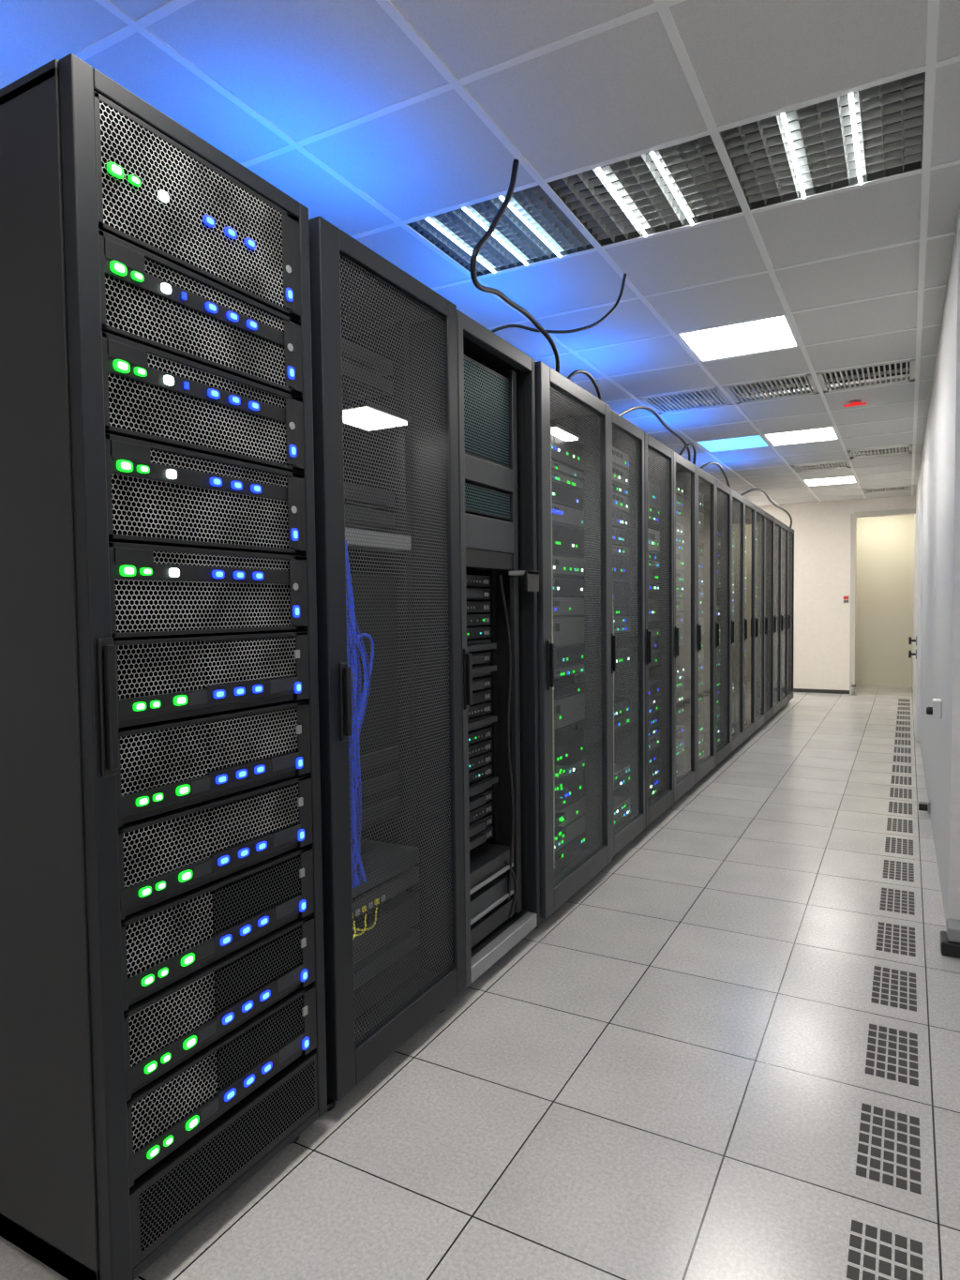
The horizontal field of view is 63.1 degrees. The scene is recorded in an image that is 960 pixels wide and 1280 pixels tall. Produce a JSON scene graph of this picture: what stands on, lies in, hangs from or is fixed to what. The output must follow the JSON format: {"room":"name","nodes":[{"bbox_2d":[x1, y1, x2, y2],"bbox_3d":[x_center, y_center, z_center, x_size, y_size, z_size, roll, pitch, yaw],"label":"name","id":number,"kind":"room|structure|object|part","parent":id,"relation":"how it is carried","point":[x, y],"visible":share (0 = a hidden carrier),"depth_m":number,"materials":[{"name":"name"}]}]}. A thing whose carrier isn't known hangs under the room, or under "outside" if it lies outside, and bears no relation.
{"room":"server room","nodes":[
{"label":"server room","id":0,"kind":"room"},
{"bbox_2d":[0,685,959,1279],"bbox_3d":[1.709,1.028,5.447,4.600,0.060,15.500,1,3,29],"label":"floor","id":1,"kind":"structure","parent":0,"point":[664,1077],"depth_m":2.04,"materials":[{"name":"tile"}]},
{"bbox_2d":[0,53,327,1279],"bbox_3d":[-0.932,0.109,1.790,1.006,2.152,0.580,1,3,29],"label":"rack","id":2,"kind":"object","parent":1,"relation":"on","point":[162,1004],"visible":1,"depth_m":1.43,"materials":[{"name":"metal"}]},
{"bbox_3d":[-0.626,0.114,1.324,0.022,0.235,0.028,1,3,29],"label":"door handle","id":3,"kind":"part","parent":2,"relation":"part of","materials":[{"name":"black plastic"}]},
{"bbox_2d":[308,216,465,1112],"bbox_3d":[-0.628,0.081,2.347,1.006,2.152,0.631,1,3,29],"label":"rack","id":4,"kind":"object","parent":1,"relation":"on","point":[384,350],"visible":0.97,"depth_m":2.22,"materials":[{"name":"metal"}]},
{"bbox_3d":[-0.322,0.149,1.883,0.022,0.190,0.028,1,3,29],"label":"door handle","id":5,"kind":"part","parent":4,"relation":"part of","materials":[{"name":"black plastic"}]},
{"bbox_2d":[345,527,411,550],"bbox_3d":[-0.313,-0.271,2.100,0.060,0.040,0.370,1,3,29],"label":"shelf","id":6,"kind":"object","parent":4,"relation":"attached to","point":[361,535],"depth_m":2.11,"materials":[{"name":"grey metal"}]},
{"bbox_3d":[-0.214,0.035,2.129,0.001,1.952,0.500,1,3,29],"label":"door panel","id":7,"kind":"part","parent":4,"relation":"part of","materials":[{"name":"glass"}]},
{"bbox_2d":[456,309,540,987],"bbox_3d":[-0.336,0.054,2.893,1.019,2.152,0.566,1,3,29],"label":"rack","id":8,"kind":"object","parent":1,"relation":"on","point":[500,575],"visible":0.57,"depth_m":2.77,"materials":[{"name":"metal"}]},
{"bbox_3d":[-0.036,0.122,2.430,0.022,0.190,0.028,1,3,29],"label":"door handle","id":9,"kind":"part","parent":8,"relation":"part of","materials":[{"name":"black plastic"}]},
{"bbox_2d":[463,356,509,517],"bbox_3d":[0.013,-0.670,2.627,0.001,0.485,0.376,1,3,29],"label":"vent","id":10,"kind":"object","parent":8,"relation":"attached to","point":[486,393],"depth_m":2.64,"materials":[{"name":"black metal"}]},
{"bbox_2d":[533,361,612,929],"bbox_3d":[-0.002,0.025,3.492,1.006,2.152,0.769,1,3,29],"label":"tall cabinet","id":11,"kind":"object","parent":1,"relation":"on","point":[572,425],"visible":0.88,"depth_m":3.41,"materials":[{"name":"metal"}]},
{"bbox_2d":[469,158,559,373],"bbox_3d":[0.180,-1.260,2.729,0.193,0.474,0.873,1,3,29],"label":"power cable","id":12,"kind":"object","parent":11,"relation":"on","point":[502,210],"depth_m":2.41,"materials":[{"name":"black rubber"}]},
{"bbox_3d":[0.270,0.095,2.965,0.022,0.190,0.028,1,3,29],"label":"door handle","id":13,"kind":"part","parent":11,"relation":"part of","materials":[{"name":"black plastic"}]},
{"bbox_3d":[0.412,-0.018,3.276,0.001,1.948,0.620,1,3,29],"label":"door panel","id":14,"kind":"part","parent":11,"relation":"part of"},
{"bbox_2d":[567,369,602,400],"bbox_3d":[0.472,-1.118,3.472,0.046,0.122,0.521,1,3,29],"label":"cable","id":15,"kind":"object","parent":11,"relation":"on","point":[583,371],"visible":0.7,"depth_m":3.45,"materials":[{"name":"black plastic"}]},
{"bbox_2d":[609,408,646,857],"bbox_3d":[0.312,-0.005,4.100,1.006,2.152,0.575,1,3,29],"label":"tall cabinet","id":16,"kind":"object","parent":1,"relation":"on","point":[627,485],"visible":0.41,"depth_m":4.06,"materials":[{"name":"metal"}]},
{"bbox_3d":[0.623,0.062,3.645,0.022,0.190,0.028,1,3,29],"label":"door handle","id":17,"kind":"part","parent":16,"relation":"part of","materials":[{"name":"black plastic"}]},
{"bbox_2d":[618,406,696,465],"bbox_3d":[1.042,-1.193,4.520,0.075,0.170,1.535,1,3,30],"label":"cable","id":18,"kind":"object","parent":16,"relation":"on","point":[663,423],"visible":0.89,"depth_m":4.65,"materials":[{"name":"black plastic"}]},
{"bbox_2d":[637,432,674,835],"bbox_3d":[0.589,-0.030,4.614,1.006,2.152,0.575,1,3,29],"label":"tall cabinet","id":19,"kind":"object","parent":1,"relation":"on","point":[658,458],"visible":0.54,"depth_m":4.55,"materials":[{"name":"metal"}]},
{"bbox_3d":[0.900,0.037,4.159,0.022,0.190,0.028,1,3,29],"label":"door handle","id":20,"kind":"part","parent":19,"relation":"part of","materials":[{"name":"black plastic"}]},
{"bbox_3d":[1.002,-0.073,4.395,0.001,1.948,0.470,1,3,29],"label":"door panel","id":21,"kind":"part","parent":19,"relation":"part of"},
{"bbox_2d":[666,451,696,810],"bbox_3d":[0.867,-0.056,5.128,1.006,2.152,0.575,1,3,29],"label":"tall cabinet","id":22,"kind":"object","parent":1,"relation":"on","point":[685,472],"visible":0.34,"depth_m":5.11,"materials":[{"name":"paint"},{"name":"metal"},{"name":"glass"}]},
{"bbox_3d":[1.178,0.011,4.673,0.022,0.190,0.028,1,3,29],"label":"door handle","id":23,"kind":"part","parent":22,"relation":"part of","materials":[{"name":"black plastic"}]},
{"bbox_2d":[696,466,715,782],"bbox_3d":[1.144,-0.081,5.643,1.006,2.152,0.575,1,3,29],"label":"tall cabinet","id":24,"kind":"object","parent":1,"relation":"on","point":[705,482],"visible":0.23,"depth_m":5.63,"materials":[{"name":"metal"}]},
{"bbox_3d":[1.456,-0.014,5.188,0.022,0.190,0.028,1,3,29],"label":"door handle","id":25,"kind":"part","parent":24,"relation":"part of","materials":[{"name":"black plastic"}]},
{"bbox_2d":[699,461,730,487],"bbox_3d":[1.780,-1.244,5.880,0.070,0.139,1.131,1,3,31],"label":"cable","id":26,"kind":"object","parent":24,"relation":"on","point":[713,462],"visible":0.81,"depth_m":5.84,"materials":[{"name":"black plastic"}]},
{"bbox_2d":[715,479,731,766],"bbox_3d":[1.422,-0.106,6.157,1.006,2.152,0.575,1,3,29],"label":"tall cabinet","id":27,"kind":"object","parent":1,"relation":"on","point":[723,492],"visible":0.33,"depth_m":6.13,"materials":[{"name":"metal"}]},
{"bbox_3d":[1.733,-0.039,5.702,0.022,0.190,0.028,1,3,29],"label":"door handle","id":28,"kind":"part","parent":27,"relation":"part of","materials":[{"name":"black plastic"}]},
{"bbox_3d":[1.835,-0.149,5.938,0.001,1.948,0.470,1,3,29],"label":"door panel","id":29,"kind":"part","parent":27,"relation":"part of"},
{"bbox_2d":[730,489,744,752],"bbox_3d":[1.699,-0.132,6.672,1.006,2.152,0.575,1,3,29],"label":"tall cabinet","id":30,"kind":"object","parent":1,"relation":"on","point":[737,551],"visible":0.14,"depth_m":6.65,"materials":[{"name":"metal"}]},
{"bbox_3d":[2.011,-0.065,6.216,0.022,0.190,0.028,1,3,29],"label":"door handle","id":31,"kind":"part","parent":30,"relation":"part of","materials":[{"name":"black plastic"}]},
{"bbox_3d":[2.112,-0.175,6.452,0.001,1.948,0.470,1,3,29],"label":"door panel","id":32,"kind":"part","parent":30,"relation":"part of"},
{"bbox_2d":[743,497,755,740],"bbox_3d":[1.977,-0.157,7.186,1.006,2.152,0.575,1,3,29],"label":"tall cabinet","id":33,"kind":"object","parent":1,"relation":"on","point":[749,594],"visible":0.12,"depth_m":7.18,"materials":[{"name":"metal"}]},
{"bbox_3d":[2.288,-0.090,6.731,0.022,0.190,0.028,1,3,29],"label":"door handle","id":34,"kind":"part","parent":33,"relation":"part of","materials":[{"name":"black plastic"}]},
{"bbox_2d":[740,488,792,527],"bbox_3d":[3.056,-1.382,8.205,0.120,0.190,3.195,1,3,30],"label":"cable","id":35,"kind":"object","parent":33,"relation":"on","point":[752,489],"visible":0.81,"depth_m":7.95,"materials":[{"name":"black plastic"}]},
{"bbox_2d":[749,505,765,737],"bbox_3d":[2.254,-0.182,7.700,1.006,2.152,0.575,1,3,29],"label":"tall cabinet","id":36,"kind":"object","parent":1,"relation":"on","point":[760,615],"visible":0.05,"depth_m":7.69,"materials":[{"name":"metal"}]},
{"bbox_3d":[2.566,-0.115,7.245,0.022,0.190,0.028,1,3,29],"label":"door handle","id":37,"kind":"part","parent":36,"relation":"part of","materials":[{"name":"black plastic"}]},
{"bbox_3d":[2.667,-0.225,7.481,0.001,1.948,0.470,1,3,29],"label":"door panel","id":38,"kind":"part","parent":36,"relation":"part of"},
{"bbox_3d":[2.661,-0.207,7.477,0.035,2.092,0.567,1,3,29],"label":"door frame","id":39,"kind":"part","parent":36,"relation":"part of","materials":[{"name":"grey metal"}]},
{"bbox_2d":[765,511,773,722],"bbox_3d":[2.532,-0.207,8.215,1.006,2.152,0.575,1,3,29],"label":"tall cabinet","id":40,"kind":"object","parent":1,"relation":"on","point":[769,519],"visible":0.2,"depth_m":8.19,"materials":[{"name":"metal"}]},
{"bbox_3d":[2.843,-0.141,7.760,0.022,0.190,0.028,1,3,29],"label":"door handle","id":41,"kind":"part","parent":40,"relation":"part of","materials":[{"name":"black plastic"}]},
{"bbox_2d":[768,516,782,720],"bbox_3d":[2.809,-0.233,8.729,1.006,2.152,0.575,1,3,29],"label":"tall cabinet","id":42,"kind":"object","parent":1,"relation":"on","point":[777,524],"visible":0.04,"depth_m":8.71,"materials":[{"name":"metal"}]},
{"bbox_3d":[3.121,-0.166,8.274,0.022,0.190,0.028,1,3,29],"label":"door handle","id":43,"kind":"part","parent":42,"relation":"part of","materials":[{"name":"black plastic"}]},
{"bbox_3d":[3.222,-0.276,8.510,0.001,1.948,0.470,1,3,29],"label":"door panel","id":44,"kind":"part","parent":42,"relation":"part of","materials":[{"name":"black metal"}]},
{"bbox_3d":[3.216,-0.258,8.506,0.035,2.092,0.567,1,3,29],"label":"door frame","id":45,"kind":"part","parent":42,"relation":"part of","materials":[{"name":"grey metal"}]},
{"bbox_2d":[775,522,788,713],"bbox_3d":[3.087,-0.258,9.243,1.006,2.152,0.575,1,3,29],"label":"tall cabinet","id":46,"kind":"object","parent":1,"relation":"on","point":[785,528],"visible":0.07,"depth_m":9.22,"materials":[{"name":"metal"}]},
{"bbox_3d":[3.398,-0.191,8.788,0.022,0.190,0.028,1,3,29],"label":"door handle","id":47,"kind":"part","parent":46,"relation":"part of","materials":[{"name":"black plastic"}]},
{"bbox_3d":[3.500,-0.301,9.024,0.001,1.948,0.470,1,3,29],"label":"door panel","id":48,"kind":"part","parent":46,"relation":"part of","materials":[{"name":"black metal"}]},
{"bbox_3d":[3.494,-0.283,9.020,0.035,2.092,0.567,1,3,29],"label":"door frame","id":49,"kind":"part","parent":46,"relation":"part of","materials":[{"name":"grey metal"}]},
{"bbox_2d":[787,527,794,702],"bbox_3d":[3.365,-0.283,9.758,1.006,2.152,0.575,1,3,29],"label":"tall cabinet","id":50,"kind":"object","parent":1,"relation":"on","point":[790,577],"visible":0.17,"depth_m":9.73,"materials":[{"name":"metal"}]},
{"bbox_3d":[3.676,-0.216,9.303,0.022,0.190,0.028,1,3,29],"label":"door handle","id":51,"kind":"part","parent":50,"relation":"part of","materials":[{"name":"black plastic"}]},
{"bbox_3d":[3.777,-0.327,9.539,0.001,1.948,0.470,1,3,29],"label":"door panel","id":52,"kind":"part","parent":50,"relation":"part of","materials":[{"name":"black metal"}]},
{"bbox_2d":[849,684,858,695],"bbox_3d":[5.035,0.673,10.541,0.100,0.135,0.100,1,3,29],"label":"door stop","id":53,"kind":"object","parent":1,"relation":"on","point":[852,685],"visible":1,"depth_m":10.53,"materials":[{"name":"grey metal"}]},
{"bbox_2d":[846,1219,923,1279],"bbox_3d":[0.770,1.178,1.487,0.125,0.005,0.155,1,3,29],"label":"floor vent grille","id":54,"kind":"object","parent":1,"relation":"in","point":[884,1267],"depth_m":1.50,"materials":[{"name":"grey metal"}]},
{"bbox_2d":[856,1102,921,1194],"bbox_3d":[0.942,1.163,1.800,0.125,0.005,0.279,1,3,29],"label":"floor vent grille","id":55,"kind":"object","parent":1,"relation":"in","point":[861,1171],"depth_m":1.79,"materials":[{"name":"grey metal"}]},
{"bbox_2d":[864,1024,918,1086],"bbox_3d":[1.143,1.145,2.168,0.125,0.005,0.279,1,3,29],"label":"floor vent grille","id":56,"kind":"object","parent":1,"relation":"in","point":[870,1071],"depth_m":2.16,"materials":[{"name":"grey metal"}]},
{"bbox_2d":[871,965,917,1011],"bbox_3d":[1.344,1.126,2.535,0.125,0.005,0.279,1,3,29],"label":"floor vent grille","id":57,"kind":"object","parent":1,"relation":"in","point":[885,1002],"depth_m":2.52,"materials":[{"name":"grey metal"}]},
{"bbox_2d":[875,921,916,956],"bbox_3d":[1.545,1.108,2.903,0.125,0.005,0.279,1,3,29],"label":"floor vent grille","id":58,"kind":"object","parent":1,"relation":"in","point":[896,926],"depth_m":2.89,"materials":[{"name":"grey metal"}]},
{"bbox_2d":[879,887,915,915],"bbox_3d":[1.745,1.090,3.271,0.125,0.005,0.279,1,3,29],"label":"floor vent grille","id":59,"kind":"object","parent":1,"relation":"in","point":[885,889],"depth_m":3.26,"materials":[{"name":"grey metal"}]},
{"bbox_2d":[882,859,914,881],"bbox_3d":[1.946,1.072,3.638,0.125,0.005,0.279,1,3,29],"label":"floor vent grille","id":60,"kind":"object","parent":1,"relation":"in","point":[885,867],"depth_m":3.63,"materials":[{"name":"grey metal"}]},
{"bbox_2d":[885,836,913,855],"bbox_3d":[2.147,1.054,4.007,0.123,0.005,0.280,1,3,29],"label":"floor vent grille","id":61,"kind":"object","parent":1,"relation":"in","point":[888,840],"depth_m":4.00,"materials":[{"name":"grey metal"}]},
{"bbox_2d":[889,698,912,798],"bbox_3d":[4.056,0.882,7.499,0.124,0.005,5.730,1,3,29],"label":"floor vent grille","id":62,"kind":"object","parent":1,"relation":"in","point":[905,770],"depth_m":6.28,"materials":[{"name":"grey metal"}]},
{"bbox_2d":[939,918,959,958],"bbox_3d":[1.693,1.062,2.786,0.090,0.100,0.115,1,3,29],"label":"cable box","id":63,"kind":"object","parent":1,"relation":"on","point":[950,940],"visible":1,"depth_m":2.75,"materials":[{"name":"black plastic"}]},
{"bbox_2d":[0,0,959,506],"bbox_3d":[1.496,-1.746,5.104,4.300,0.264,15.668,1,3,29],"label":"ceiling","id":64,"kind":"structure","parent":0,"point":[378,117],"depth_m":2.33,"materials":[{"name":"tile"}]},
{"bbox_2d":[406,185,594,276],"bbox_3d":[0.089,-1.563,2.917,0.532,0.128,0.532,1,3,29],"label":"ceiling light","id":65,"kind":"object","parent":64,"relation":"attached to","point":[533,228],"visible":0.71,"depth_m":2.91,"materials":[{"name":"grey"}]},
{"bbox_2d":[546,135,742,246],"bbox_3d":[0.571,-1.558,2.653,0.532,0.128,0.532,1,3,29],"label":"ceiling light","id":66,"kind":"object","parent":64,"relation":"attached to","point":[687,183],"visible":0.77,"depth_m":2.66,"materials":[{"name":"grey metal"}]},
{"bbox_2d":[638,387,733,414],"bbox_3d":[1.406,-1.653,5.328,0.526,0.055,0.526,1,3,29],"label":"ceiling air vent","id":67,"kind":"object","parent":64,"relation":"in","point":[694,399],"depth_m":5.34,"materials":[{"name":"grey metal"}]},
{"bbox_2d":[696,435,769,451],"bbox_3d":[2.197,-1.711,6.774,0.526,0.032,0.526,1,3,29],"label":"recessed light","id":68,"kind":"object","parent":64,"relation":"in","point":[751,442],"visible":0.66,"depth_m":6.79,"materials":[{"name":"white"}]},
{"bbox_2d":[680,316,796,360],"bbox_3d":[1.362,-1.585,4.101,0.502,0.016,0.502,1,3,29],"label":"ceiling light","id":69,"kind":"object","parent":64,"relation":"in","point":[772,333],"visible":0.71,"depth_m":4.09,"materials":[{"name":"white plastic"}]},
{"bbox_2d":[677,315,798,361],"bbox_3d":[1.362,-1.587,4.101,0.526,0.032,0.526,1,3,29],"label":"frame","id":70,"kind":"object","parent":64,"relation":"attached to","point":[786,317],"visible":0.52,"depth_m":4.22,"materials":[{"name":"white metal"}]},
{"bbox_2d":[722,374,819,404],"bbox_3d":[1.889,-1.648,5.064,0.526,0.055,0.526,1,3,29],"label":"ceiling air vent","id":71,"kind":"object","parent":64,"relation":"in","point":[738,391],"depth_m":5.09,"materials":[{"name":"grey metal"}]},
{"bbox_2d":[764,427,838,445],"bbox_3d":[2.679,-1.706,6.511,0.526,0.032,0.526,1,3,29],"label":"frame","id":72,"kind":"object","parent":64,"relation":"attached to","point":[769,440],"visible":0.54,"depth_m":6.66,"materials":[{"name":"white metal"}]},
{"bbox_2d":[767,427,837,444],"bbox_3d":[2.679,-1.704,6.511,0.502,0.016,0.502,1,3,29],"label":"ceiling light","id":73,"kind":"object","parent":64,"relation":"in","point":[827,433],"visible":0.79,"depth_m":6.51,"materials":[{"name":"white plastic"}]},
{"bbox_2d":[790,460,850,472],"bbox_3d":[3.469,-1.790,7.956,0.526,0.055,0.526,1,3,29],"label":"ceiling air vent","id":74,"kind":"object","parent":64,"relation":"in","point":[843,464],"depth_m":7.98,"materials":[{"name":"grey metal"}]},
{"bbox_2d":[719,72,925,210],"bbox_3d":[1.054,-1.552,2.390,0.532,0.128,0.532,1,3,29],"label":"ceiling light","id":75,"kind":"object","parent":64,"relation":"attached to","point":[876,132],"visible":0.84,"depth_m":2.39,"materials":[{"name":"grey metal"}]},
{"bbox_2d":[804,476,856,485],"bbox_3d":[3.996,-1.823,8.920,0.502,0.016,0.502,1,3,29],"label":"ceiling light","id":76,"kind":"object","parent":64,"relation":"in","point":[848,479],"visible":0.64,"depth_m":8.92,"materials":[{"name":"white plastic"}]},
{"bbox_2d":[803,476,857,486],"bbox_3d":[3.996,-1.825,8.920,0.526,0.032,0.526,1,3,29],"label":"frame","id":77,"kind":"object","parent":64,"relation":"attached to","point":[847,476],"visible":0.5,"depth_m":9.09,"materials":[{"name":"white metal"}]},
{"bbox_2d":[843,399,866,406],"bbox_3d":[2.579,-1.627,5.377,0.140,0.030,0.080,1,3,29],"label":"beacon","id":78,"kind":"object","parent":64,"relation":"attached to","point":[855,402],"visible":1,"depth_m":5.36,"materials":[{"name":"red plastic"}]},
{"bbox_2d":[815,359,916,392],"bbox_3d":[2.371,-1.642,4.801,0.526,0.055,0.526,1,3,29],"label":"ceiling air vent","id":79,"kind":"object","parent":64,"relation":"in","point":[906,367],"depth_m":4.84,"materials":[{"name":"grey metal"}]},
{"bbox_2d":[846,444,913,459],"bbox_3d":[3.688,-1.761,7.210,0.526,0.055,0.526,1,3,29],"label":"ceiling air vent","id":80,"kind":"object","parent":64,"relation":"in","point":[895,450],"depth_m":7.24,"materials":[{"name":"grey metal"}]},
{"bbox_2d":[862,484,911,493],"bbox_3d":[5.005,-1.880,9.620,0.526,0.055,0.526,1,3,29],"label":"ceiling air vent","id":81,"kind":"object","parent":64,"relation":"in","point":[897,488],"depth_m":9.66,"materials":[{"name":"grey metal"}]},
{"bbox_2d":[490,273,626,333],"bbox_3d":[0.270,-1.280,3.056,0.406,0.464,0.737,1,3,29],"label":"power cable","id":82,"kind":"object","parent":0,"point":[624,275],"depth_m":3.09,"materials":[{"name":"black rubber"}]},
{"bbox_2d":[758,495,916,690],"bbox_3d":[4.282,-0.590,11.085,3.281,2.630,0.140,1,3,29],"label":"wall","id":83,"kind":"structure","parent":0,"point":[821,529],"depth_m":10.76,"materials":[{"name":"paint"}]},
{"bbox_2d":[793,688,849,693],"bbox_3d":[3.942,0.698,11.247,2.555,0.050,0.012,1,3,29],"label":"baseboard","id":84,"kind":"structure","parent":83,"relation":"attached to","point":[794,689],"depth_m":10.81,"materials":[{"name":"grey metal"}]},
{"bbox_2d":[843,595,849,602],"bbox_3d":[4.973,-0.551,10.624,0.070,0.100,0.008,1,3,29],"label":"safety sign","id":85,"kind":"object","parent":83,"relation":"attached to","point":[846,598],"visible":1,"depth_m":10.62,"materials":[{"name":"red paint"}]},
{"bbox_2d":[849,508,916,693],"bbox_3d":[5.386,-0.491,10.481,0.761,2.458,0.170,1,3,29],"label":"trim","id":86,"kind":"structure","parent":83,"relation":"attached to","point":[853,531],"depth_m":10.56,"materials":[{"name":"grey paint"}]},
{"bbox_2d":[856,514,914,687],"bbox_3d":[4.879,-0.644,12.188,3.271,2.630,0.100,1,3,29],"label":"door","id":87,"kind":"structure","parent":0,"point":[885,544],"depth_m":11.54,"materials":[{"name":"beige paint"}]},
{"bbox_2d":[912,208,959,928],"bbox_3d":[3.104,-0.297,4.562,0.929,2.630,15.000,1,3,29],"label":"wall","id":88,"kind":"structure","parent":0,"point":[938,490],"depth_m":3.43,"materials":[{"name":"white paint"}]},
{"bbox_2d":[914,503,922,741],"bbox_3d":[4.083,-0.165,7.285,0.030,2.090,0.950,1,3,28],"label":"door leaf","id":89,"kind":"structure","parent":88,"relation":"in","point":[919,552],"depth_m":6.88,"materials":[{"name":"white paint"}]},
{"bbox_2d":[908,635,917,659],"bbox_3d":[3.876,0.065,7.004,0.065,0.200,0.160,1,3,28],"label":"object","id":90,"kind":"structure","parent":89,"relation":"attached to","point":[911,654],"depth_m":6.95,"materials":[{"name":"grey metal"}]},
{"bbox_2d":[918,799,931,813],"bbox_3d":[2.602,0.972,4.577,0.060,0.065,0.080,1,3,29],"label":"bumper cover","id":91,"kind":"object","parent":88,"relation":"attached to","point":[923,805],"visible":1,"depth_m":4.55,"materials":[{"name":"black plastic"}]},
{"bbox_2d":[926,698,942,718],"bbox_3d":[2.034,0.306,3.506,0.060,0.080,0.070,1,3,29],"label":"box","id":92,"kind":"object","parent":88,"relation":"attached to","point":[936,711],"visible":1,"depth_m":3.47,"materials":[{"name":"white paint"}]}
]}

